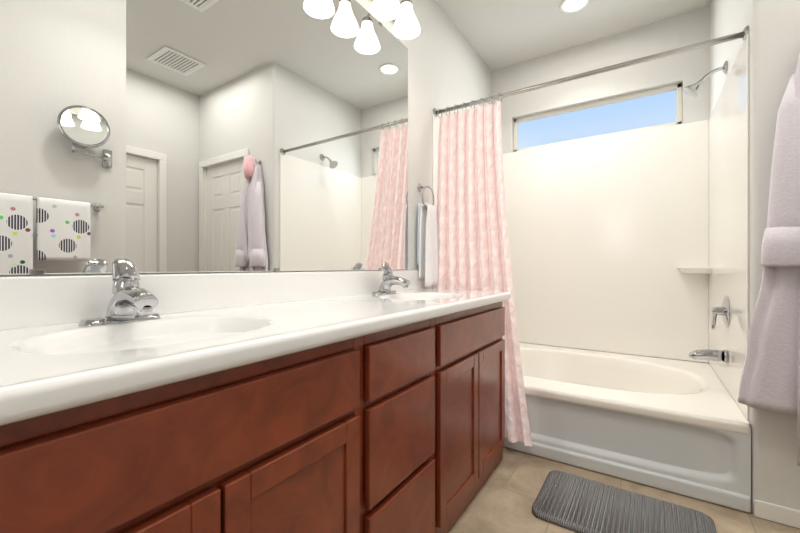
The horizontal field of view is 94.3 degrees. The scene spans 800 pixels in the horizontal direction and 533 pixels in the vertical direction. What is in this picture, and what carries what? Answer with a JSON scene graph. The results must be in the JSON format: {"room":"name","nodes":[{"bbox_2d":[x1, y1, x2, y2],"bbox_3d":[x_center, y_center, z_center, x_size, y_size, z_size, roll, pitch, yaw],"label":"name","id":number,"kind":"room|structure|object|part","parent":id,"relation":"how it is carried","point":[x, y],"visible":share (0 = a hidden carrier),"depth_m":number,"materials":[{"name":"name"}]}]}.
{"room":"bathroom","nodes":[
{"label":"bathroom","id":0,"kind":"room"},
{"bbox_2d":[0,0,490,288],"bbox_3d":[-0.329,-0.368,1.675,0.100,2.776,4.243,0,0,33],"label":"wall","id":1,"kind":"structure","parent":0,"point":[444,70],"depth_m":2.36,"materials":[{"name":"paint"}]},
{"bbox_2d":[0,0,407,274],"bbox_3d":[-0.459,-0.620,1.376,0.006,1.276,1.839,0,0,33],"label":"mirror","id":2,"kind":"object","parent":1,"relation":"attached to","point":[161,136],"visible":1,"depth_m":1.13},
{"bbox_2d":[30,21,381,275],"bbox_3d":[-0.455,-0.620,1.374,0.002,1.280,1.324,0,0,33],"label":"clips","id":3,"kind":"object","parent":2,"relation":"attached to","point":[33,272],"depth_m":0.83,"materials":[{"name":"silver metal"}]},
{"bbox_2d":[371,0,420,38],"bbox_3d":[-0.387,-1.317,1.305,0.206,0.235,1.620,0,0,33],"label":"sconce","id":4,"kind":"object","parent":1,"relation":"attached to","point":[406,26],"visible":1,"depth_m":1.84,"materials":[{"name":"white glass"}]},
{"bbox_2d":[417,183,437,285],"bbox_3d":[0.158,-0.196,2.239,0.094,0.622,0.150,0,0,33],"label":"towel ring","id":5,"kind":"object","parent":1,"relation":"attached to","point":[427,236],"visible":1,"depth_m":2.21,"materials":[{"name":"white fabric"}]},
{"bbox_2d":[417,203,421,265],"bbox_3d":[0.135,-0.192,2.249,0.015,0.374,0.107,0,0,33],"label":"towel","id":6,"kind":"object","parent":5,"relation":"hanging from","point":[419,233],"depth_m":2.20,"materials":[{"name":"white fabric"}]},
{"bbox_2d":[436,0,710,70],"bbox_3d":[0.842,-1.786,0.908,2.900,0.060,4.243,0,0,33],"label":"ceiling","id":7,"kind":"structure","parent":0,"point":[504,33],"depth_m":2.67,"materials":[{"name":"paint"}]},
{"bbox_2d":[559,0,590,13],"bbox_3d":[1.166,-1.751,2.476,0.190,0.006,0.190,0,0,33],"label":"recessed light","id":8,"kind":"object","parent":7,"relation":"in","point":[566,6],"visible":1,"depth_m":2.49,"materials":[{"name":"white plastic"}]},
{"bbox_2d":[433,33,748,418],"bbox_3d":[1.151,-0.171,2.457,1.518,1.643,1.112,0,0,33],"label":"wall","id":9,"kind":"structure","parent":0,"point":[627,243],"depth_m":2.71,"materials":[{"name":"white plastic"}]},
{"bbox_2d":[433,26,748,445],"bbox_3d":[0.825,-0.045,1.959,1.517,1.981,0.201,0,0,33],"label":"shower curtain","id":10,"kind":"object","parent":9,"relation":"hanging from","point":[472,229],"visible":0.74,"depth_m":2.19,"materials":[{"name":"pink fabric"}]},
{"bbox_3d":[0.863,-1.005,2.017,1.517,0.062,0.062,0,0,33],"label":"rod","id":11,"kind":"part","parent":10,"relation":"part of","materials":[{"name":"silver metal"}]},
{"bbox_2d":[683,61,727,97],"bbox_3d":[1.683,-1.028,2.054,0.186,0.161,0.090,0,0,33],"label":"shower head","id":12,"kind":"object","parent":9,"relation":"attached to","point":[692,90],"visible":1,"depth_m":2.05},
{"bbox_2d":[688,349,727,362],"bbox_3d":[1.648,0.472,1.993,0.159,0.068,0.068,0,0,33],"label":"tub spout","id":13,"kind":"object","parent":9,"relation":"attached to","point":[704,354],"visible":1,"depth_m":1.97,"materials":[{"name":"silver metal"}]},
{"bbox_2d":[491,6,709,362],"bbox_3d":[2.019,-0.368,2.614,2.800,2.776,0.100,0,0,33],"label":"wall","id":14,"kind":"structure","parent":0,"point":[686,68],"depth_m":2.82,"materials":[{"name":"paint"}]},
{"bbox_2d":[514,83,681,151],"bbox_3d":[1.509,-1.149,2.966,1.187,0.301,0.040,0,0,33],"label":"window","id":15,"kind":"structure","parent":14,"relation":"in","point":[678,87],"depth_m":2.88,"materials":[{"name":"beige plastic"}]},
{"bbox_2d":[448,447,799,532],"bbox_3d":[0.842,1.050,0.908,2.900,0.060,4.243,0,0,33],"label":"floor","id":16,"kind":"structure","parent":0,"point":[504,503],"depth_m":1.60,"materials":[{"name":"tile"}]},
{"bbox_2d":[0,258,510,532],"bbox_3d":[-0.189,0.499,1.282,0.559,1.039,1.978,0,0,33],"label":"vanity","id":17,"kind":"object","parent":16,"relation":"on","point":[337,401],"visible":1,"depth_m":0.81,"materials":[{"name":"brown wood"}]},
{"bbox_2d":[0,270,510,425],"bbox_3d":[-0.189,0.142,1.282,0.559,0.241,1.978,0,0,33],"label":"countertop","id":18,"kind":"structure","parent":17,"relation":"on","point":[50,363],"depth_m":0.85,"materials":[{"name":"white stone"}]},
{"bbox_2d":[79,258,160,325],"bbox_3d":[-0.627,0.056,0.871,0.169,0.153,0.165,0,0,33],"label":"faucet","id":19,"kind":"object","parent":18,"relation":"on","point":[123,308],"depth_m":0.87,"materials":[{"name":"silver metal"}]},
{"bbox_2d":[372,262,409,294],"bbox_3d":[-0.030,0.056,1.783,0.169,0.153,0.165,0,0,33],"label":"faucet","id":20,"kind":"object","parent":18,"relation":"on","point":[388,279],"depth_m":1.78,"materials":[{"name":"silver metal"}]},
{"bbox_2d":[532,470,716,532],"bbox_3d":[0.898,1.009,1.513,0.620,0.019,0.400,0,0,34],"label":"bath mat","id":21,"kind":"object","parent":16,"relation":"on","point":[578,504],"visible":1,"depth_m":1.52,"materials":[{"name":"grey fabric"}]},
{"bbox_2d":[504,342,750,512],"bbox_3d":[1.132,0.836,2.428,1.512,0.364,1.176,0,0,33],"label":"bathtub","id":22,"kind":"object","parent":16,"relation":"on","point":[671,425],"visible":0.66,"depth_m":1.84,"materials":[{"name":"white ceramic"}]},
{"bbox_2d":[710,0,786,513],"bbox_3d":[1.812,-0.368,1.987,0.100,2.776,1.176,0,0,33],"label":"wall","id":23,"kind":"structure","parent":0,"point":[766,20],"depth_m":1.51,"materials":[{"name":"white paint"}]},
{"bbox_2d":[711,296,729,329],"bbox_3d":[1.686,0.245,1.968,0.068,0.184,0.164,0,0,33],"label":"tub valve","id":24,"kind":"object","parent":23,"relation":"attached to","point":[724,310],"visible":1,"depth_m":1.95,"materials":[{"name":"silver metal"}]},
{"bbox_2d":[754,499,799,528],"bbox_3d":[0.523,0.985,0.420,2.698,0.069,2.856,0,0,33],"label":"baseboard","id":25,"kind":"structure","parent":23,"relation":"attached to","point":[764,510],"depth_m":1.48,"materials":[{"name":"white paint"}]},
{"bbox_2d":[787,0,799,509],"bbox_3d":[2.052,-0.368,1.187,1.180,2.776,0.100,0,0,33],"label":"wall","id":26,"kind":"structure","parent":0,"point":[793,6],"depth_m":1.46,"materials":[{"name":"paint"}]},
{"bbox_2d":[738,53,799,465],"bbox_3d":[1.556,-0.115,1.356,0.469,1.699,0.158,0,0,33],"label":"robe","id":27,"kind":"object","parent":26,"relation":"hanging from","point":[770,377],"visible":1,"depth_m":1.40,"materials":[{"name":"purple fabric"}]}
]}

